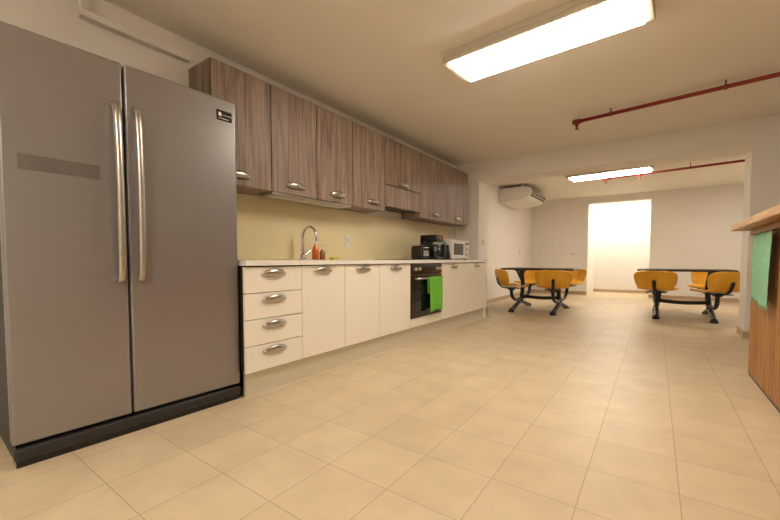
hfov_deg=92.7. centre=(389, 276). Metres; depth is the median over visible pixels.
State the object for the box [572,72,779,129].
pipe
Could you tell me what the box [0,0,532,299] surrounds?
wall
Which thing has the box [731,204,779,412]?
counter
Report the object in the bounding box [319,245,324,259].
soap dispenser
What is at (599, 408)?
floor
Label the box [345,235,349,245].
wall socket
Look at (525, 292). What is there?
baseboard
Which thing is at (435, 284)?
dish towel
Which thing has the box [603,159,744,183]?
pipe
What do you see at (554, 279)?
table
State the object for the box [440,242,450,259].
electric kettle
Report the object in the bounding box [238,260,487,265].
countertop
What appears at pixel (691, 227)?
wall
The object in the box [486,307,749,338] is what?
baseboard
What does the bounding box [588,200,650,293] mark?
doorway
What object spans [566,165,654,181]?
fluorescent ceiling light
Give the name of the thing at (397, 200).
range hood
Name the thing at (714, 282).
table
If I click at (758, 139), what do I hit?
wall partition
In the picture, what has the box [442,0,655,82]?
fluorescent ceiling light
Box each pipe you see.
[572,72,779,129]
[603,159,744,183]
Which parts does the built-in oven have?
door glass, control panel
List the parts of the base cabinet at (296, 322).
drawer, drawer, drawer, drawer, drawer handle, drawer handle, drawer handle, drawer handle, door handle, door, door, door handle, door, door handle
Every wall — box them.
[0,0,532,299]
[531,184,743,298]
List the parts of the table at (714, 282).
seat arm, seat, seat plate, seat, post, seat arm, seat, seat plate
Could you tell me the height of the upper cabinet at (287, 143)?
0.835 m
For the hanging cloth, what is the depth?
2.45 m
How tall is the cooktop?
0.008 m
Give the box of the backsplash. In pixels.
[237,194,449,259]
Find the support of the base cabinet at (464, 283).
on the floor
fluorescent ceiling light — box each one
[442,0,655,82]
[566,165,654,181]
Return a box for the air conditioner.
[499,184,545,209]
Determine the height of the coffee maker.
0.330 m
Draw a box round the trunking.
[78,7,190,62]
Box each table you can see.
[494,267,586,315]
[634,268,739,323]
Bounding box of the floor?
[0,291,779,519]
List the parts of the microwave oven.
door frame, control panel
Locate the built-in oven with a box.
[406,263,443,342]
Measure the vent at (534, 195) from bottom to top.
0.155 m
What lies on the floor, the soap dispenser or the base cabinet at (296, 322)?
the base cabinet at (296, 322)
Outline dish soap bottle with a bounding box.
[312,241,318,259]
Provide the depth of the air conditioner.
8.00 m
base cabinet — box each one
[238,263,409,396]
[409,262,485,332]
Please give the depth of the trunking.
2.37 m
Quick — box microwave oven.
[433,239,468,259]
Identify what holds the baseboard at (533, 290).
attached to the wall at (691, 227)
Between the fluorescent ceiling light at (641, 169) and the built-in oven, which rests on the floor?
the built-in oven
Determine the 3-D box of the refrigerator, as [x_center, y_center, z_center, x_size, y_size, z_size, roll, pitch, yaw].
[-1.490,-0.141,2.126,0.625,1.908,1.060,2,3,37]
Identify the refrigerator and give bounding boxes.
[0,21,240,468]
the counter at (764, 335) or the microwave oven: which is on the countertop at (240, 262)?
the microwave oven
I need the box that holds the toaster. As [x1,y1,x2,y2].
[411,246,428,258]
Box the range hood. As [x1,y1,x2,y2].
[385,185,419,213]
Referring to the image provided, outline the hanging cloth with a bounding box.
[751,230,774,309]
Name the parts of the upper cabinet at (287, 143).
door, door handle, door, door handle, door, door handle, door, door handle, flap door, flap handle, door, door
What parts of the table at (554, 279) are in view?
seat, seat arm, post, seat arm, seat, seat, seat arm, post, seat arm, seat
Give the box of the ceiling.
[104,0,779,200]
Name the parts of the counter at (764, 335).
rail, rail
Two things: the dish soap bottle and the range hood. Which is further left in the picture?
the dish soap bottle
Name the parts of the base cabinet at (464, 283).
door, door, panel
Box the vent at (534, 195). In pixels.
[530,188,545,201]
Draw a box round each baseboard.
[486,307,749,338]
[487,289,531,303]
[532,289,738,301]
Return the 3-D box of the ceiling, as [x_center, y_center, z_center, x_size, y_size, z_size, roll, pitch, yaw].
[2.840,-1.835,4.252,5.500,0.100,14.250,2,3,35]
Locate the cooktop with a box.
[374,259,435,259]
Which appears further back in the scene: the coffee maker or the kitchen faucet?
the coffee maker
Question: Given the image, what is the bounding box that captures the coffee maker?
[420,235,443,259]
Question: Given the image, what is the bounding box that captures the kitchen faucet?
[300,226,317,259]
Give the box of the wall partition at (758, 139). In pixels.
[455,114,779,331]
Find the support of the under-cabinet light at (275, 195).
attached to the upper cabinet at (287, 143)
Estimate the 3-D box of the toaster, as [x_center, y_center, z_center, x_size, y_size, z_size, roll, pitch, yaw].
[0.403,-0.307,4.848,0.200,0.182,0.200,2,3,35]
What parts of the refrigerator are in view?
door, handle, handle, door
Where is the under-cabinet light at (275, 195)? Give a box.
[260,192,350,208]
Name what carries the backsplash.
attached to the wall at (509, 231)
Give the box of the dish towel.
[427,276,442,311]
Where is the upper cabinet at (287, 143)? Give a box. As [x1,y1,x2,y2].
[189,57,467,226]

